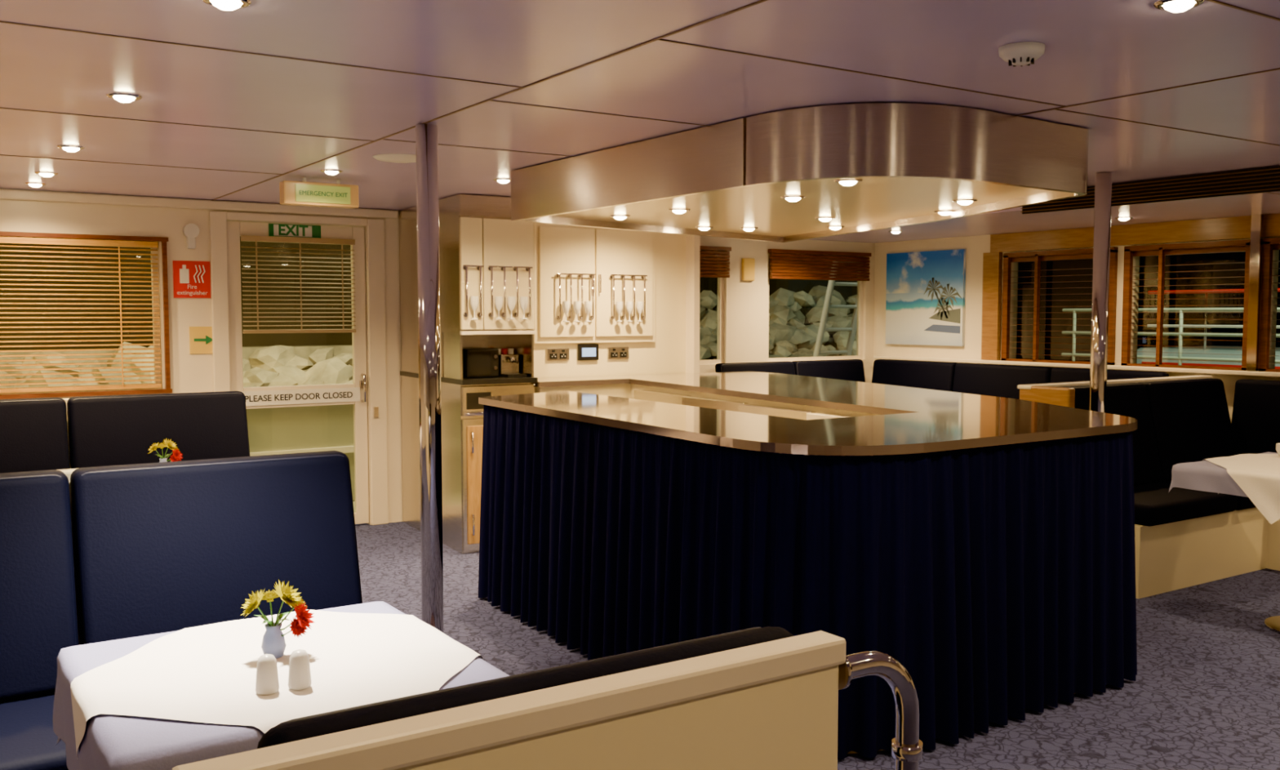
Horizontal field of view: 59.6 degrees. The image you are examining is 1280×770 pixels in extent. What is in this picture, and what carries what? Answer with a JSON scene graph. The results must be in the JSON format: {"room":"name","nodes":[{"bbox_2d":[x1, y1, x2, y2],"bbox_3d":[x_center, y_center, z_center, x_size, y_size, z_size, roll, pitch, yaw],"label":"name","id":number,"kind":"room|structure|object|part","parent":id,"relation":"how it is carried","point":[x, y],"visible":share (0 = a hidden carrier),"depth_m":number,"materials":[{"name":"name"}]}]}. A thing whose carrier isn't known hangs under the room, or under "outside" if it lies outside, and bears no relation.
{"room":"ship interior","nodes":[
{"label":"ship interior","id":0,"kind":"room"},
{"bbox_2d":[0,188,402,524],"bbox_3d":[-3.381,-0.056,6.707,4.180,2.170,0.100,-2,4,-34],"label":"wall","id":1,"kind":"structure","parent":0,"point":[188,372],"depth_m":6.98,"materials":[{"name":"white paint"}]},
{"bbox_2d":[0,231,172,399],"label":"window","id":2,"kind":"structure","parent":1,"relation":"in","point":[164,253],"depth_m":6.77,"materials":[{"name":"brown wood"}]},
{"bbox_2d":[0,236,161,392],"bbox_3d":[-3.727,-0.399,6.384,1.830,0.895,0.036,-2,4,-34],"label":"blind","id":3,"kind":"object","parent":2,"relation":"attached to","point":[2,239],"visible":1,"depth_m":6.64,"materials":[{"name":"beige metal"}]},
{"bbox_2d":[182,223,199,248],"bbox_3d":[-2.794,-0.926,6.952,0.090,0.155,0.048,-2,4,-34],"label":"lamp","id":4,"kind":"object","parent":1,"relation":"attached to","point":[190,231],"visible":1,"depth_m":6.94,"materials":[{"name":"white plastic"}]},
{"bbox_2d":[172,260,210,297],"bbox_3d":[-2.803,-0.660,6.986,0.220,0.230,0.012,-2,4,-34],"label":"fire extinguisher sign","id":5,"kind":"object","parent":1,"relation":"attached to","point":[191,279],"visible":1,"depth_m":6.99,"materials":[{"name":"red plastic"}]},
{"bbox_2d":[0,189,398,218],"bbox_3d":[-3.376,-1.102,6.560,4.100,0.055,0.038,-2,4,-34],"label":"crown molding","id":6,"kind":"structure","parent":1,"relation":"attached to","point":[13,194],"depth_m":6.91,"materials":[{"name":"white paint"}]},
{"bbox_2d":[189,326,212,353],"bbox_3d":[-2.752,-0.283,7.046,0.171,0.170,0.008,-2,4,-34],"label":"arrow sign","id":7,"kind":"object","parent":1,"relation":"attached to","point":[200,337],"visible":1,"depth_m":7.03,"materials":[{"name":"yellow plastic"}]},
{"bbox_2d":[240,235,355,333],"bbox_3d":[-2.238,-0.655,7.353,0.740,0.625,0.036,-2,4,-34],"label":"door blind","id":8,"kind":"object","parent":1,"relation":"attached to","point":[243,237],"visible":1,"depth_m":7.33,"materials":[{"name":"beige"}]},
{"bbox_2d":[208,210,388,524],"bbox_3d":[-2.240,-0.066,7.412,1.140,2.100,0.110,-2,4,-34],"label":"door","id":9,"kind":"structure","parent":1,"relation":"in","point":[224,235],"depth_m":7.59,"materials":[{"name":"white paint"}]},
{"bbox_2d":[268,223,320,238],"bbox_3d":[-2.265,-1.012,7.335,0.340,0.082,0.011,-2,4,-34],"label":"exit sign","id":10,"kind":"object","parent":9,"relation":"attached to","point":[274,229],"visible":1,"depth_m":7.33,"materials":[{"name":"green plastic"}]},
{"bbox_2d":[242,386,359,405],"bbox_3d":[-2.257,0.077,7.410,0.820,0.095,0.008,-2,4,-34],"label":"sign","id":11,"kind":"object","parent":9,"relation":"attached to","point":[334,394],"visible":1,"depth_m":7.41,"materials":[{"name":"white plastic"}]},
{"bbox_2d":[373,153,416,163],"bbox_3d":[-1.098,-1.034,5.122,0.250,0.017,0.250,-2,4,-34],"label":"ceiling vent","id":12,"kind":"object","parent":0,"point":[391,157],"depth_m":5.06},
{"bbox_2d":[0,235,857,350],"bbox_3d":[-4.194,-1.823,13.453,24.000,5.150,0.400,-2,4,-34],"label":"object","id":13,"kind":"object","parent":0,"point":[249,340],"depth_m":12.44,"materials":[{"name":"brown wood"}]},
{"bbox_2d":[533,232,685,377],"bbox_3d":[-0.296,-0.121,7.735,1.440,2.170,0.100,-2,4,-34],"label":"wall","id":14,"kind":"structure","parent":0,"point":[667,353],"depth_m":7.93,"materials":[{"name":"white paint"}]},
{"bbox_2d":[546,347,568,360],"bbox_3d":[-0.549,-0.206,7.488,0.170,0.080,0.020,-2,4,-34],"label":"power socket","id":15,"kind":"object","parent":14,"relation":"attached to","point":[562,353],"visible":1,"depth_m":7.48,"materials":[{"name":"silver metal"}]},
{"bbox_2d":[577,343,598,360],"bbox_3d":[-0.353,-0.224,7.616,0.160,0.110,0.022,-2,4,-34],"label":"control display","id":16,"kind":"object","parent":14,"relation":"attached to","point":[585,351],"visible":1,"depth_m":7.60,"materials":[{"name":"black plastic"}]},
{"bbox_2d":[533,222,655,343],"bbox_3d":[-0.289,-0.689,7.598,0.960,0.800,0.074,-2,4,-34],"label":"upper cabinet","id":17,"kind":"object","parent":14,"relation":"attached to","point":[603,252],"visible":0.97,"depth_m":7.56,"materials":[{"name":"beige laminate"}]},
{"bbox_2d":[555,272,595,322],"bbox_3d":[-0.424,-0.583,7.460,0.295,0.326,0.059,-2,4,-34],"label":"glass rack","id":18,"kind":"object","parent":17,"relation":"attached to","point":[588,305],"visible":1,"depth_m":7.45,"materials":[{"name":"silver metal"}]},
{"bbox_2d":[609,274,647,321],"bbox_3d":[-0.074,-0.597,7.692,0.295,0.326,0.059,-2,4,-34],"label":"glass rack","id":19,"kind":"object","parent":17,"relation":"attached to","point":[630,305],"visible":1,"depth_m":7.68,"materials":[{"name":"silver metal"}]},
{"bbox_2d":[607,346,628,359],"bbox_3d":[-0.149,-0.222,7.753,0.170,0.080,0.020,-2,4,-34],"label":"power socket","id":20,"kind":"object","parent":14,"relation":"attached to","point":[613,353],"visible":1,"depth_m":7.74,"materials":[{"name":"silver metal"}]},
{"bbox_2d":[0,0,1279,210],"bbox_3d":[0.825,-1.024,4.033,8.500,0.103,9.100,-2,4,-34],"label":"ceiling","id":21,"kind":"structure","parent":0,"point":[236,104],"depth_m":3.45,"materials":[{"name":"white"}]},
{"bbox_2d":[24,182,46,187],"bbox_3d":[-3.324,-1.096,6.139,0.108,0.021,0.108,-2,4,-34],"label":"recessed light","id":22,"kind":"object","parent":21,"relation":"in","point":[33,184],"depth_m":6.11,"materials":[{"name":"white glass"}]},
{"bbox_2d":[34,171,57,177],"bbox_3d":[-3.020,-1.067,5.682,0.108,0.021,0.108,-2,4,-34],"label":"recessed light","id":23,"kind":"object","parent":21,"relation":"in","point":[44,174],"depth_m":5.66,"materials":[{"name":"white glass"}]},
{"bbox_2d":[57,145,84,151],"bbox_3d":[-2.447,-1.012,4.803,0.108,0.021,0.108,-2,4,-34],"label":"recessed light","id":24,"kind":"object","parent":21,"relation":"in","point":[67,148],"depth_m":4.78,"materials":[{"name":"white glass"}]},
{"bbox_2d":[106,93,142,102],"bbox_3d":[-1.700,-0.942,3.681,0.108,0.021,0.108,-2,4,-34],"label":"recessed light","id":25,"kind":"object","parent":21,"relation":"in","point":[121,97],"depth_m":3.66,"materials":[{"name":"white glass"}]},
{"bbox_2d":[202,0,251,10],"bbox_3d":[-0.949,-0.871,2.562,0.108,0.021,0.108,-2,4,-34],"label":"recessed light","id":26,"kind":"object","parent":21,"relation":"in","point":[224,5],"depth_m":2.55,"materials":[{"name":"white glass"}]},
{"bbox_2d":[279,177,359,208],"bbox_3d":[-1.686,-1.014,5.882,0.400,0.146,0.089,-2,4,-34],"label":"exit light","id":27,"kind":"object","parent":21,"relation":"attached to","point":[337,195],"visible":1,"depth_m":5.84,"materials":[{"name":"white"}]},
{"bbox_2d":[320,169,342,174],"bbox_3d":[-1.544,-1.062,5.594,0.108,0.021,0.108,-2,4,-34],"label":"recessed light","id":28,"kind":"object","parent":21,"relation":"in","point":[328,171],"depth_m":5.57,"materials":[{"name":"white glass"}]},
{"bbox_2d":[493,177,511,183],"bbox_3d":[-0.728,-1.085,5.955,0.108,0.021,0.108,-2,4,-34],"label":"recessed light","id":29,"kind":"object","parent":21,"relation":"in","point":[503,180],"depth_m":5.93,"materials":[{"name":"white glass"}]},
{"bbox_2d":[511,102,1088,242],"bbox_3d":[0.815,-0.936,5.438,2.270,0.245,2.963,-2,4,-34],"label":"ceiling canopy","id":30,"kind":"object","parent":21,"relation":"in","point":[846,182],"depth_m":4.33,"materials":[{"name":"silver metal"}]},
{"bbox_3d":[-0.102,-0.854,5.713,0.108,0.021,0.108,-2,4,-34],"label":"ceiling downlight","id":31,"kind":"part","parent":30,"relation":"part of","materials":[{"name":"white glass"}]},
{"bbox_3d":[0.189,-0.832,5.366,0.108,0.021,0.108,-2,4,-34],"label":"ceiling downlight","id":32,"kind":"part","parent":30,"relation":"part of","materials":[{"name":"white glass"}]},
{"bbox_3d":[0.371,-0.900,6.446,0.108,0.021,0.108,-2,4,-34],"label":"ceiling downlight","id":33,"kind":"part","parent":30,"relation":"part of","materials":[{"name":"white glass"}]},
{"bbox_3d":[0.634,-0.903,6.501,0.108,0.021,0.108,-2,4,-34],"label":"ceiling downlight","id":34,"kind":"part","parent":30,"relation":"part of","materials":[{"name":"white glass"}]},
{"bbox_3d":[0.657,-0.796,4.790,0.108,0.021,0.108,-2,4,-34],"label":"ceiling downlight","id":35,"kind":"part","parent":30,"relation":"part of","materials":[{"name":"white glass"}]},
{"bbox_3d":[0.815,-0.936,5.438,2.270,0.245,2.963,-2,4,-34],"label":"range hood canopy","id":36,"kind":"part","parent":30,"relation":"part of","materials":[{"name":"silver metal"}]},
{"bbox_3d":[0.966,-0.861,5.822,0.108,0.021,0.108,-2,4,-34],"label":"ceiling downlight","id":37,"kind":"part","parent":30,"relation":"part of","materials":[{"name":"white glass"}]},
{"bbox_3d":[1.119,-0.897,6.403,0.108,0.021,0.108,-2,4,-34],"label":"ceiling downlight","id":38,"kind":"part","parent":30,"relation":"part of","materials":[{"name":"white glass"}]},
{"bbox_3d":[1.490,-0.837,5.450,0.108,0.021,0.108,-2,4,-34],"label":"ceiling downlight","id":39,"kind":"part","parent":30,"relation":"part of","materials":[{"name":"white glass"}]},
{"bbox_3d":[1.436,-0.805,4.935,0.108,0.021,0.108,-2,4,-34],"label":"ceiling downlight","id":40,"kind":"part","parent":30,"relation":"part of","materials":[{"name":"white glass"}]},
{"bbox_2d":[998,41,1044,66],"bbox_3d":[1.028,-0.887,3.011,0.120,0.045,0.120,-2,4,-34],"label":"smoke detector","id":41,"kind":"object","parent":21,"relation":"attached to","point":[1024,53],"visible":1,"depth_m":2.98,"materials":[{"name":"white plastic"}]},
{"bbox_2d":[805,165,1279,243],"bbox_3d":[3.767,-1.032,5.751,1.500,0.103,8.500,-2,4,-34],"label":"soffit","id":42,"kind":"structure","parent":21,"relation":"attached to","point":[1011,220],"depth_m":7.21,"materials":[{"name":"white paint"}]},
{"bbox_2d":[888,230,902,234],"bbox_3d":[1.899,-1.131,8.291,0.108,0.021,0.108,-2,4,-34],"label":"recessed light","id":43,"kind":"object","parent":42,"relation":"in","point":[895,232],"depth_m":8.26,"materials":[{"name":"white glass"}]},
{"bbox_2d":[1115,217,1133,221],"bbox_3d":[3.095,-1.059,7.143,0.108,0.021,0.108,-2,4,-34],"label":"recessed light","id":44,"kind":"object","parent":42,"relation":"in","point":[1122,219],"depth_m":7.12,"materials":[{"name":"white glass"}]},
{"bbox_2d":[1020,165,1279,213],"bbox_3d":[3.180,-0.986,5.243,0.038,0.120,3.300,-2,4,-34],"label":"ceiling vent","id":45,"kind":"object","parent":21,"relation":"in","point":[1264,180],"visible":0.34,"depth_m":5.80,"materials":[{"name":"black plastic"}]},
{"bbox_2d":[1153,0,1204,13],"bbox_3d":[1.244,-0.872,2.578,0.108,0.021,0.108,-2,4,-34],"label":"recessed light","id":46,"kind":"object","parent":21,"relation":"in","point":[1172,6],"depth_m":2.56,"materials":[{"name":"white glass"}]},
{"bbox_2d":[685,235,700,373],"bbox_3d":[0.256,-0.153,8.250,0.050,2.170,0.550,-2,4,-34],"label":"wall","id":47,"kind":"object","parent":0,"point":[692,242],"depth_m":8.01,"materials":[{"name":"beige paint"}]},
{"bbox_2d":[699,235,875,382],"bbox_3d":[1.096,-0.213,9.197,2.400,2.170,0.100,-2,4,-34],"label":"wall","id":48,"kind":"structure","parent":0,"point":[745,302],"depth_m":9.00,"materials":[{"name":"white paint"}]},
{"bbox_2d":[699,253,724,364],"bbox_3d":[0.509,-0.608,8.781,0.350,0.890,0.040,-2,4,-34],"label":"window","id":49,"kind":"structure","parent":48,"relation":"in","point":[720,348],"depth_m":8.86,"materials":[{"name":"white paint"}]},
{"bbox_2d":[699,245,731,277],"bbox_3d":[0.552,-0.958,8.695,0.370,0.240,0.045,-2,4,-34],"label":"blind","id":50,"kind":"object","parent":49,"relation":"attached to","point":[720,268],"visible":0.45,"depth_m":8.70,"materials":[{"name":"brown wood"}]},
{"bbox_2d":[742,257,755,280],"bbox_3d":[0.866,-0.922,8.921,0.120,0.180,0.029,-2,4,-34],"label":"thermostat box","id":51,"kind":"object","parent":48,"relation":"attached to","point":[748,264],"visible":1,"depth_m":8.90,"materials":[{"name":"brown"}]},
{"bbox_2d":[767,253,863,361],"bbox_3d":[1.471,-0.648,9.419,1.100,0.890,0.040,-2,4,-34],"label":"window","id":52,"kind":"structure","parent":48,"relation":"in","point":[859,355],"depth_m":9.68,"materials":[{"name":"white paint"}]},
{"bbox_2d":[768,248,871,280],"bbox_3d":[1.514,-0.998,9.333,1.120,0.240,0.045,-2,4,-34],"label":"blind","id":53,"kind":"object","parent":52,"relation":"attached to","point":[777,270],"visible":1,"depth_m":9.29,"materials":[{"name":"brown wood"}]},
{"bbox_2d":[355,521,1279,769],"bbox_3d":[0.825,1.240,4.176,8.500,0.100,9.100,-2,4,-34],"label":"floor","id":54,"kind":"structure","parent":0,"point":[1205,694],"depth_m":4.53,"materials":[{"name":"carpet"}]},
{"bbox_2d":[0,391,249,473],"bbox_3d":[-2.823,0.596,5.373,1.950,1.035,0.715,-2,4,-34],"label":"bench","id":55,"kind":"object","parent":54,"relation":"on","point":[46,433],"visible":0.37,"depth_m":5.67,"materials":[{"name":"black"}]},
{"bbox_2d":[0,450,362,769],"bbox_3d":[-1.403,0.757,2.816,1.560,1.035,0.715,-2,4,-34],"label":"bench","id":56,"kind":"object","parent":54,"relation":"on","point":[99,553],"visible":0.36,"depth_m":3.02,"materials":[{"name":"blue"}]},
{"bbox_2d":[53,600,510,769],"bbox_3d":[-0.729,0.929,2.279,0.754,0.759,0.757,-2,4,-34],"label":"tablecloth","id":57,"kind":"object","parent":54,"relation":"on","point":[166,700],"visible":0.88,"depth_m":2.14,"materials":[{"name":"white fabric"}]},
{"bbox_2d":[255,653,279,694],"bbox_3d":[-0.686,0.529,2.055,0.042,0.069,0.042,-2,4,-34],"label":"salt shaker","id":58,"kind":"object","parent":57,"relation":"on","point":[267,682],"visible":1,"depth_m":2.04,"materials":[{"name":"white ceramic"}]},
{"bbox_2d":[240,579,314,657],"bbox_3d":[-0.735,0.473,2.268,0.148,0.155,0.098,-1,4,-10],"label":"flower vase","id":59,"kind":"object","parent":57,"relation":"on","point":[273,642],"visible":0.98,"depth_m":2.26,"materials":[{"name":"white ceramic"}]},
{"bbox_2d":[288,648,311,689],"bbox_3d":[-0.635,0.528,2.083,0.042,0.069,0.042,-2,4,-34],"label":"salt shaker","id":60,"kind":"object","parent":57,"relation":"on","point":[300,675],"visible":1,"depth_m":2.07,"materials":[{"name":"white ceramic"}]},
{"bbox_2d":[415,124,444,633],"bbox_3d":[-0.809,0.098,4.304,0.143,2.165,0.143,-2,4,-34],"label":"chrome pole","id":61,"kind":"object","parent":54,"relation":"on","point":[426,135],"visible":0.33,"depth_m":4.26,"materials":[{"name":"grey metal"}]},
{"bbox_2d":[398,194,537,554],"bbox_3d":[-1.195,-0.092,7.326,0.508,2.164,1.268,-2,4,-34],"label":"tall cabinet","id":62,"kind":"object","parent":54,"relation":"on","point":[474,229],"visible":0.65,"depth_m":6.85,"materials":[{"name":"white wood"}]},
{"bbox_2d":[462,264,484,319],"bbox_3d":[-0.993,-0.553,6.677,0.130,0.326,0.059,-2,4,-34],"label":"glass rack","id":63,"kind":"object","parent":62,"relation":"attached to","point":[473,300],"visible":1,"depth_m":6.66,"materials":[{"name":"silver metal"}]},
{"bbox_2d":[462,347,498,377],"bbox_3d":[-1.024,-0.140,6.985,0.220,0.178,0.220,-2,4,-34],"label":"microwave oven","id":64,"kind":"object","parent":62,"relation":"in","point":[477,362],"visible":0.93,"depth_m":6.89,"materials":[{"name":"black plastic"}]},
{"bbox_2d":[487,265,532,319],"bbox_3d":[-0.787,-0.562,6.814,0.295,0.326,0.059,-2,4,-34],"label":"glass rack","id":65,"kind":"object","parent":62,"relation":"attached to","point":[511,301],"visible":1,"depth_m":6.80,"materials":[{"name":"silver metal"}]},
{"bbox_2d":[497,348,526,377],"bbox_3d":[-0.836,-0.143,7.073,0.134,0.173,0.261,-2,4,-34],"label":"espresso machine","id":66,"kind":"object","parent":62,"relation":"in","point":[508,363],"visible":0.86,"depth_m":7.04,"materials":[{"name":"silver metal"}]},
{"bbox_2d":[171,626,845,769],"bbox_3d":[-0.261,0.837,1.533,0.811,1.036,0.690,-2,4,-34],"label":"bench","id":67,"kind":"object","parent":54,"relation":"on","point":[754,698],"visible":1,"depth_m":1.27,"materials":[{"name":"beige laminate"}]},
{"bbox_2d":[478,371,1137,759],"bbox_3d":[0.661,0.565,5.896,2.925,1.032,4.068,-2,4,-34],"label":"bar counter","id":68,"kind":"object","parent":54,"relation":"on","point":[982,544],"depth_m":4.07,"materials":[{"name":"blue"}]},
{"bbox_2d":[478,371,1137,455],"bbox_3d":[0.659,0.065,5.884,2.906,0.032,4.034,-2,4,-34],"label":"countertop","id":69,"kind":"structure","parent":68,"relation":"on","point":[908,420],"depth_m":4.62,"materials":[{"name":"brown"}]},
{"bbox_2d":[838,650,922,769],"bbox_3d":[0.327,0.850,1.540,0.172,1.010,0.070,-2,4,-34],"label":"grab rail","id":70,"kind":"object","parent":54,"relation":"on","point":[906,746],"visible":0.88,"depth_m":1.52,"materials":[{"name":"silver metal"}]},
{"bbox_2d":[715,359,1168,399],"bbox_3d":[2.046,0.407,8.105,1.692,1.070,2.761,-2,4,-34],"label":"booth seat","id":71,"kind":"object","parent":54,"relation":"on","point":[988,380],"visible":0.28,"depth_m":8.82,"materials":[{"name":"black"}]},
{"bbox_2d":[1088,172,1112,413],"bbox_3d":[2.350,0.008,5.727,0.136,2.165,0.136,-2,4,-34],"label":"chrome pole","id":72,"kind":"object","parent":54,"relation":"on","point":[1103,180],"visible":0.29,"depth_m":5.67,"materials":[{"name":"grey metal"}]},
{"bbox_2d":[1017,374,1279,598],"bbox_3d":[3.853,0.591,5.245,1.850,1.062,3.586,-2,4,-34],"label":"booth seat","id":73,"kind":"object","parent":54,"relation":"on","point":[1184,537],"visible":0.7,"depth_m":6.35,"materials":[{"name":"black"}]},
{"bbox_2d":[1168,451,1279,633],"bbox_3d":[3.107,0.750,5.122,0.922,0.759,0.994,-2,4,-34],"label":"dining table","id":74,"kind":"object","parent":54,"relation":"on","point":[1256,477],"visible":1,"depth_m":5.07,"materials":[{"name":"white fabric"}]},
{"bbox_2d":[1275,443,1279,456],"bbox_3d":[3.168,0.319,5.473,0.090,0.060,0.090,-2,4,-34],"label":"sugar bowl","id":75,"kind":"object","parent":74,"relation":"on","point":[1277,445],"visible":1,"depth_m":5.47,"materials":[{"name":"white ceramic"}]},
{"bbox_3d":[-2.141,0.770,4.818,0.856,0.759,0.855,-2,4,-34],"label":"dining table","id":76,"kind":"object","parent":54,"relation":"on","visible":0},
{"bbox_2d":[148,438,182,462],"bbox_3d":[-2.077,0.308,4.889,0.148,0.155,0.098,-1,4,-10],"label":"flower vase","id":77,"kind":"object","parent":76,"relation":"on","point":[176,456],"visible":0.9,"depth_m":4.88,"materials":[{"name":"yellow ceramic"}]},
{"bbox_2d":[873,213,1279,423],"bbox_3d":[4.434,-0.028,6.258,0.100,2.170,8.500,-2,4,-34],"label":"wall","id":78,"kind":"structure","parent":0,"point":[975,246],"depth_m":8.81,"materials":[{"name":"white paint"}]},
{"bbox_2d":[885,248,965,346],"bbox_3d":[2.350,-0.716,9.235,0.030,0.770,0.833,-2,4,-34],"label":"beach painting","id":79,"kind":"object","parent":78,"relation":"attached to","point":[926,291],"visible":1,"depth_m":9.20,"materials":[{"name":"blue"}]},
{"bbox_2d":[981,252,1002,359],"bbox_3d":[2.728,-0.610,8.665,0.038,0.830,0.150,-2,4,-34],"label":"trim column","id":80,"kind":"structure","parent":78,"relation":"attached to","point":[992,261],"depth_m":8.64,"materials":[{"name":"brown wood"}]},
{"bbox_2d":[1001,246,1118,364],"bbox_3d":[3.074,-0.566,8.194,0.088,0.840,0.940,-2,4,-34],"label":"window","id":81,"kind":"structure","parent":78,"relation":"in","point":[1113,251],"depth_m":8.30,"materials":[{"name":"brown wood"}]},
{"bbox_2d":[1009,253,1093,356],"bbox_3d":[3.086,-0.588,8.201,0.036,0.746,0.860,-2,4,-34],"label":"window blind","id":82,"kind":"object","parent":81,"relation":"attached to","point":[1076,256],"visible":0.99,"depth_m":8.21,"materials":[{"name":"brown wood"}]},
{"bbox_2d":[873,355,1279,377],"bbox_3d":[4.349,-0.024,6.202,0.098,0.028,8.300,-2,4,-34],"label":"trim","id":83,"kind":"structure","parent":78,"relation":"attached to","point":[1255,373],"depth_m":7.92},
{"bbox_3d":[4.349,-0.024,6.202,0.098,0.028,8.300,-2,4,-34],"label":"sill","id":84,"kind":"part","parent":83,"relation":"part of","materials":[{"name":"white paint"}]},
{"bbox_2d":[1120,239,1250,370],"bbox_3d":[3.617,-0.514,7.380,0.088,0.840,0.880,-2,4,-34],"label":"window","id":85,"kind":"structure","parent":78,"relation":"in","point":[1128,251],"depth_m":7.50,"materials":[{"name":"brown wood"}]},
{"bbox_2d":[1129,245,1245,362],"bbox_3d":[3.628,-0.537,7.386,0.036,0.746,0.800,-2,4,-34],"label":"window blind","id":86,"kind":"object","parent":85,"relation":"attached to","point":[1235,248],"visible":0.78,"depth_m":7.34,"materials":[{"name":"brown wood"}]},
{"bbox_2d":[1245,213,1263,370],"bbox_3d":[3.826,-0.572,6.950,0.030,0.968,0.060,-2,4,-34],"label":"trim post","id":87,"kind":"object","parent":78,"relation":"attached to","point":[1257,220],"depth_m":6.94,"materials":[{"name":"brown wood"}]},
{"bbox_2d":[1258,237,1279,372],"bbox_3d":[4.153,-0.464,6.573,0.088,0.840,0.940,-2,4,-34],"label":"window","id":88,"kind":"structure","parent":78,"relation":"in","point":[1268,243],"depth_m":6.92,"materials":[{"name":"brown wood"}]},
{"bbox_2d":[1268,244,1279,363],"bbox_3d":[4.165,-0.486,6.580,0.036,0.746,0.860,-2,4,-34],"label":"window blind","id":89,"kind":"object","parent":88,"relation":"attached to","point":[1276,246],"visible":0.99,"depth_m":6.89,"materials":[{"name":"brown wood"}]},
{"bbox_2d":[990,213,1279,252],"bbox_3d":[3.760,-0.997,7.102,0.018,0.138,3.750,-2,4,-34],"label":"wood trim","id":90,"kind":"structure","parent":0,"point":[1238,227],"depth_m":7.58,"materials":[{"name":"brown wood"}]},
{"label":"outside","id":91,"kind":"structure","parent":0,"visible":0},
{"bbox_3d":[2.784,1.409,6.754,40.000,0.440,36.000,-2,4,-34],"label":"ground","id":92,"kind":"structure","parent":91,"visible":0},
{"bbox_2d":[0,284,857,387],"bbox_3d":[-2.415,-0.107,11.783,19.000,2.122,2.927,-2,4,-34],"label":"rocks","id":93,"kind":"object","parent":92,"relation":"on","point":[788,335],"visible":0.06,"depth_m":11.20},
{"bbox_2d":[1137,288,1279,368],"bbox_3d":[10.549,-0.180,11.221,2.020,2.150,11.000,-2,4,-34],"label":"railing","id":94,"kind":"object","parent":92,"relation":"on","point":[1197,352],"visible":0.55,"depth_m":14.47,"materials":[{"name":"grey metal"}]},
{"bbox_3d":[7.493,0.879,7.449,2.350,0.510,12.000,-2,4,-34],"label":"dock","id":95,"kind":"object","parent":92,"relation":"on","visible":0},
{"bbox_2d":[1061,307,1279,364],"bbox_3d":[7.950,0.018,7.929,0.036,1.168,11.418,-2,4,-34],"label":"railing","id":96,"kind":"object","parent":95,"relation":"on","point":[1073,354],"visible":0.49,"depth_m":11.49,"materials":[{"name":"white metal"}]},
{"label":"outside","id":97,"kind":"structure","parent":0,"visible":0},
{"bbox_3d":[-2.539,1.035,8.239,12.800,0.100,1.300,-2,4,-34],"label":"deck","id":98,"kind":"object","parent":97,"visible":0},
{"bbox_2d":[246,404,355,500],"bbox_3d":[-2.827,0.508,8.640,12.800,0.880,0.200,-2,4,-34],"label":"bulwark","id":99,"kind":"object","parent":98,"relation":"on","point":[310,428],"visible":0.02,"depth_m":8.73,"materials":[{"name":"beige paint"}]},
{"bbox_2d":[813,262,857,356],"bbox_3d":[1.898,-0.321,10.987,1.082,2.257,0.064,-2,4,-34],"label":"boarding ladder","id":100,"kind":"object","parent":98,"relation":"on","point":[832,283],"visible":0.34,"depth_m":10.94,"materials":[{"name":"white metal"}]}
]}

